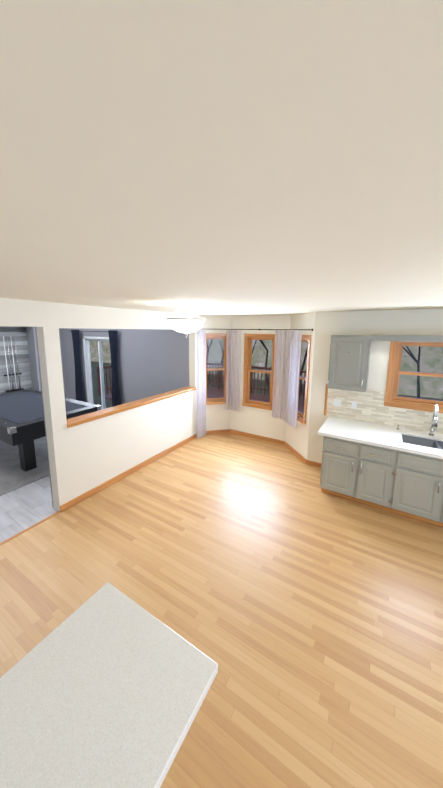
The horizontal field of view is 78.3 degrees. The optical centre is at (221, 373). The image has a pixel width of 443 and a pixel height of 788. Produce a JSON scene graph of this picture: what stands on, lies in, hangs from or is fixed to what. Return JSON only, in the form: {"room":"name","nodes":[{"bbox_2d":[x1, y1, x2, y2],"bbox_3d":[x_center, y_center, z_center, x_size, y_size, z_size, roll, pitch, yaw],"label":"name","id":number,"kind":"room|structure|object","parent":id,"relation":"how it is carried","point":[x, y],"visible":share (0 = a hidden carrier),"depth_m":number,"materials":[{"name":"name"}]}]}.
{"room":"kitchen","nodes":[
{"label":"kitchen","id":0,"kind":"room"},
{"bbox_2d":[0,326,66,397],"bbox_3d":[-6.031,-0.630,6.171,0.554,3.700,4.470,6,11,31],"label":"wall","id":1,"kind":"structure","parent":0,"point":[25,343],"depth_m":7.36,"materials":[{"name":"grey wood"}]},
{"bbox_2d":[3,336,23,391],"bbox_3d":[-5.540,-0.255,7.188,0.075,1.450,0.400,6,11,31],"label":"cue rack","id":2,"kind":"object","parent":1,"relation":"attached to","point":[13,389],"visible":0.94,"depth_m":7.19,"materials":[{"name":"black metal"}]},
{"bbox_2d":[0,407,101,542],"bbox_3d":[-4.009,1.451,5.373,5.500,0.120,5.070,6,11,31],"label":"floor","id":3,"kind":"structure","parent":0,"point":[25,507],"depth_m":3.47,"materials":[{"name":"grey wood"}]},
{"bbox_2d":[0,436,48,495],"bbox_3d":[-3.592,1.376,5.443,2.830,0.012,3.120,6,11,31],"label":"rug","id":4,"kind":"object","parent":3,"relation":"on","point":[14,475],"depth_m":4.42,"materials":[{"name":"grey carpet"}]},
{"bbox_2d":[0,389,100,471],"bbox_3d":[-3.732,0.984,5.167,2.632,0.845,1.442,6,11,31],"label":"pool table","id":5,"kind":"object","parent":4,"relation":"on","point":[22,425],"visible":0.77,"depth_m":4.39,"materials":[{"name":"fabric"}]},
{"bbox_2d":[0,298,199,510],"bbox_3d":[-2.204,-0.071,2.888,0.150,3.700,6.570,6,11,31],"label":"wall","id":6,"kind":"structure","parent":0,"point":[86,457],"depth_m":3.67,"materials":[{"name":"white paint"}]},
{"bbox_2d":[0,511,59,544],"bbox_3d":[-2.490,1.840,2.620,0.035,0.006,1.824,6,11,31],"label":"trim","id":7,"kind":"structure","parent":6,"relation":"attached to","point":[25,530],"depth_m":3.10,"materials":[{"name":"brown wood"}]},
{"bbox_2d":[60,433,196,512],"bbox_3d":[-1.221,1.490,4.639,0.026,0.085,2.996,6,11,31],"label":"baseboard","id":8,"kind":"structure","parent":6,"relation":"attached to","point":[85,495],"depth_m":4.11,"materials":[{"name":"brown wood"}]},
{"bbox_2d":[66,386,195,427],"bbox_3d":[-1.292,0.468,4.520,0.205,0.050,2.645,6,11,31],"label":"cap","id":9,"kind":"object","parent":6,"relation":"on","point":[84,418],"visible":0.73,"depth_m":4.10,"materials":[{"name":"brown wood"}]},
{"bbox_2d":[61,328,188,403],"bbox_3d":[-2.870,-0.725,6.954,5.250,3.700,0.150,6,11,31],"label":"wall","id":10,"kind":"structure","parent":0,"point":[152,362],"depth_m":6.31,"materials":[{"name":"grey paint"}]},
{"bbox_2d":[69,331,108,331],"bbox_3d":[-3.298,-0.504,7.088,2.120,1.183,0.124,6,11,31],"label":"curtain rod","id":11,"kind":"object","parent":10,"relation":"attached to","point":[91,331],"visible":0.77,"depth_m":6.97,"materials":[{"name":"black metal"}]},
{"bbox_2d":[71,330,84,401],"bbox_3d":[-3.967,-0.092,7.527,0.400,2.210,0.086,6,11,31],"label":"curtain","id":12,"kind":"object","parent":11,"relation":"hanging from","point":[79,390],"depth_m":7.49,"materials":[{"name":"black fabric"}]},
{"bbox_2d":[108,330,120,406],"bbox_3d":[-2.632,0.047,6.732,0.360,2.210,0.086,6,11,31],"label":"curtain","id":13,"kind":"object","parent":11,"relation":"hanging from","point":[113,342],"depth_m":6.68,"materials":[{"name":"black fabric"}]},
{"bbox_2d":[83,336,111,409],"bbox_3d":[-3.208,0.054,7.257,1.200,2.060,0.130,6,11,31],"label":"sliding glass door","id":14,"kind":"structure","parent":10,"relation":"in","point":[87,359],"depth_m":7.38,"materials":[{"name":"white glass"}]},
{"bbox_2d":[200,315,231,430],"bbox_3d":[-0.136,0.056,5.867,0.672,2.550,0.150,-2,9,-13],"label":"wall","id":15,"kind":"structure","parent":0,"point":[218,416],"depth_m":5.89,"materials":[{"name":"beige paint"}]},
{"bbox_2d":[206,333,225,404],"bbox_3d":[-0.129,-0.098,5.820,0.620,1.510,0.193,-2,9,-13],"label":"bay window","id":16,"kind":"structure","parent":15,"relation":"in","point":[217,400],"depth_m":5.82,"materials":[{"name":"brown wood"}]},
{"bbox_2d":[206,429,229,434],"bbox_3d":[-0.127,1.287,5.977,0.672,0.085,0.026,-2,9,-13],"label":"baseboard","id":17,"kind":"structure","parent":15,"relation":"attached to","point":[217,431],"depth_m":5.98,"materials":[{"name":"brown wood"}]},
{"bbox_2d":[0,433,442,787],"bbox_3d":[1.283,2.114,1.522,7.600,0.120,7.300,6,11,31],"label":"floor","id":18,"kind":"structure","parent":0,"point":[288,596],"depth_m":2.30,"materials":[{"name":"beige wood"}]},
{"bbox_2d":[0,582,217,787],"bbox_3d":[-0.691,1.696,0.745,0.700,0.914,1.450,6,11,31],"label":"countertop","id":19,"kind":"structure","parent":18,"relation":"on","point":[107,685],"depth_m":0.99,"materials":[{"name":"stone"}]},
{"bbox_2d":[320,437,401,512],"bbox_3d":[1.944,1.239,3.843,0.870,0.888,0.796,6,11,31],"label":"base cabinet","id":20,"kind":"object","parent":18,"relation":"on","point":[396,470],"depth_m":3.48,"materials":[{"name":"grey wood"}]},
{"bbox_2d":[318,417,442,456],"bbox_3d":[3.640,0.966,2.749,4.980,0.025,0.823,6,11,31],"label":"countertop","id":21,"kind":"structure","parent":20,"relation":"on","point":[390,436],"depth_m":3.61,"materials":[{"name":"white stone"}]},
{"bbox_2d":[402,433,442,468],"bbox_3d":[2.649,0.977,3.332,0.762,0.223,0.381,6,11,31],"label":"sink","id":22,"kind":"object","parent":21,"relation":"in","point":[414,458],"depth_m":3.18,"materials":[{"name":"grey metal"}]},
{"bbox_2d":[430,405,437,436],"bbox_3d":[2.728,0.612,3.464,0.090,0.432,0.236,6,11,31],"label":"faucet","id":23,"kind":"object","parent":21,"relation":"on","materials":[{"name":"silver metal"}]},
{"bbox_2d":[394,461,442,527],"bbox_3d":[2.644,1.461,3.409,0.810,0.600,0.429,6,11,31],"label":"base cabinet","id":24,"kind":"object","parent":18,"relation":"on","point":[420,487],"depth_m":3.17,"materials":[{"name":"grey wood"}]},
{"bbox_2d":[0,0,442,315],"bbox_3d":[1.307,-0.523,1.102,7.600,0.120,7.300,6,11,31],"label":"ceiling","id":25,"kind":"structure","parent":0,"point":[239,157],"depth_m":0.46,"materials":[{"name":"white paint"}]},
{"bbox_2d":[166,303,205,337],"bbox_3d":[-0.412,-0.609,3.145,0.466,0.383,0.466,6,11,31],"label":"semi-flush ceiling light","id":26,"kind":"object","parent":25,"relation":"hanging from","point":[185,326],"visible":1,"depth_m":3.01,"materials":[{"name":"white glass"}]},
{"bbox_2d":[230,315,290,440],"bbox_3d":[0.781,0.105,5.617,1.250,2.550,0.150,6,11,31],"label":"wall","id":27,"kind":"structure","parent":0,"point":[257,421],"depth_m":5.58,"materials":[{"name":"beige paint"}]},
{"bbox_2d":[230,429,284,444],"bbox_3d":[0.725,1.333,5.736,1.250,0.085,0.026,6,11,31],"label":"baseboard","id":28,"kind":"structure","parent":27,"relation":"attached to","point":[263,438],"depth_m":5.71,"materials":[{"name":"brown wood"}]},
{"bbox_2d":[242,334,274,409],"bbox_3d":[0.796,-0.048,5.556,0.700,1.510,0.193,6,11,31],"label":"bay window","id":29,"kind":"structure","parent":27,"relation":"in","point":[248,343],"depth_m":5.59,"materials":[{"name":"brown wood"}]},
{"bbox_2d":[208,329,312,330],"bbox_3d":[0.581,-0.823,5.069,2.284,0.040,0.766,6,11,31],"label":"curtain rod","id":30,"kind":"object","parent":27,"relation":"attached to","point":[260,329],"visible":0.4,"depth_m":5.27,"materials":[{"name":"black metal"}]},
{"bbox_2d":[197,330,205,438],"bbox_3d":[-0.416,0.235,5.601,0.079,2.245,0.270,6,11,31],"label":"sheer curtain","id":31,"kind":"object","parent":30,"relation":"hanging from","point":[201,334],"depth_m":5.58,"materials":[{"name":"white fabric"}]},
{"bbox_2d":[226,330,240,411],"bbox_3d":[0.253,-0.049,5.696,0.324,1.700,0.085,5,10,25],"label":"sheer curtain","id":32,"kind":"object","parent":30,"relation":"hanging from","point":[233,337],"depth_m":5.69,"materials":[{"name":"fabric"}]},
{"bbox_2d":[272,330,301,428],"bbox_3d":[1.213,0.076,4.965,0.151,1.700,0.725,-3,10,-23],"label":"sheer curtain","id":33,"kind":"object","parent":30,"relation":"hanging from","point":[287,352],"depth_m":5.03,"materials":[{"name":"white fabric"}]},
{"bbox_2d":[285,312,315,458],"bbox_3d":[1.447,0.230,4.866,0.150,2.550,0.806,-2,9,-14],"label":"wall","id":34,"kind":"structure","parent":0,"point":[296,439],"depth_m":4.68,"materials":[{"name":"beige paint"}]},
{"bbox_2d":[284,442,306,463],"bbox_3d":[1.350,1.450,5.039,0.026,0.085,0.806,-2,9,-14],"label":"baseboard","id":35,"kind":"structure","parent":34,"relation":"attached to","point":[296,453],"depth_m":4.98,"materials":[{"name":"brown wood"}]},
{"bbox_2d":[297,335,310,423],"bbox_3d":[1.425,0.073,4.835,0.193,1.510,0.620,-2,9,-14],"label":"bay window","id":36,"kind":"structure","parent":34,"relation":"in","point":[301,418],"depth_m":4.60,"materials":[{"name":"brown wood"}]},
{"bbox_2d":[307,309,442,462],"bbox_3d":[3.777,0.522,3.175,5.300,2.550,0.150,6,11,31],"label":"wall","id":37,"kind":"structure","parent":0,"point":[401,322],"depth_m":3.98,"materials":[{"name":"beige paint"}]},
{"bbox_2d":[306,460,321,467],"bbox_3d":[1.598,1.529,4.558,0.340,0.085,0.026,6,11,31],"label":"baseboard","id":38,"kind":"structure","parent":37,"relation":"attached to","point":[313,464],"depth_m":4.58,"materials":[{"name":"brown wood"}]},
{"bbox_2d":[324,384,327,415],"bbox_3d":[1.672,0.419,4.346,0.035,0.515,0.019,6,11,31],"label":"trim","id":39,"kind":"structure","parent":37,"relation":"attached to","point":[326,396],"depth_m":4.34,"materials":[{"name":"brown wood"}]},
{"bbox_2d":[333,399,341,414],"bbox_3d":[1.808,0.514,4.253,0.116,0.244,0.043,6,11,31],"label":"outlet","id":40,"kind":"object","parent":37,"relation":"attached to","point":[336,402],"depth_m":4.26,"materials":[{"name":"white plastic"}]},
{"bbox_2d":[327,335,370,391],"bbox_3d":[1.847,-0.162,3.936,0.500,0.775,0.375,6,11,31],"label":"upper cabinet","id":41,"kind":"object","parent":37,"relation":"attached to","point":[349,360],"visible":1,"depth_m":3.80,"materials":[{"name":"grey wood"}]},
{"bbox_2d":[351,401,356,408],"bbox_3d":[2.012,0.471,4.122,0.070,0.116,0.043,6,11,31],"label":"outlet","id":42,"kind":"object","parent":37,"relation":"attached to","point":[354,403],"depth_m":4.14,"materials":[{"name":"white plastic"}]},
{"bbox_2d":[326,388,442,433],"bbox_3d":[3.837,0.649,3.063,5.020,0.505,0.008,6,11,31],"label":"backsplash","id":43,"kind":"structure","parent":37,"relation":"attached to","point":[371,408],"depth_m":3.99,"materials":[{"name":"tile"}]},
{"bbox_2d":[371,335,442,341],"bbox_3d":[3.991,-0.300,2.624,4.478,0.080,0.341,6,11,31],"label":"beam","id":44,"kind":"structure","parent":37,"relation":"attached to","point":[417,338],"depth_m":3.42,"materials":[{"name":"white paint"}]},
{"bbox_2d":[384,335,442,412],"bbox_3d":[2.868,0.004,3.638,1.106,1.016,0.168,6,11,31],"label":"kitchen window","id":45,"kind":"structure","parent":37,"relation":"in","point":[392,398],"depth_m":3.78,"materials":[{"name":"brown wood"}]},
{"label":"outside","id":46,"kind":"structure","parent":0,"visible":0},
{"bbox_2d":[91,361,442,407],"bbox_3d":[-0.487,0.973,11.693,44.000,0.100,9.430,6,11,31],"label":"ground","id":47,"kind":"structure","parent":46,"point":[108,403],"depth_m":13.35,"materials":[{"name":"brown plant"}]},
{"bbox_2d":[207,339,420,397],"bbox_3d":[0.170,-2.460,14.008,20.487,5.982,5.902,6,11,31],"label":"oak trees","id":48,"kind":"object","parent":47,"relation":"on","point":[410,354],"depth_m":11.63,"materials":[{"name":"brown plant"}]},
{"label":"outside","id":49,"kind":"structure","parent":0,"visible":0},
{"bbox_2d":[96,362,305,412],"bbox_3d":[-0.343,0.370,8.396,6.590,1.030,3.190,6,11,31],"label":"deck railing","id":50,"kind":"object","parent":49,"point":[213,390],"depth_m":9.12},
{"bbox_2d":[90,339,442,398],"bbox_3d":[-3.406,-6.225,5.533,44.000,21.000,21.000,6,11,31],"label":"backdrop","id":51,"kind":"structure","parent":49,"point":[408,386],"depth_m":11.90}
]}

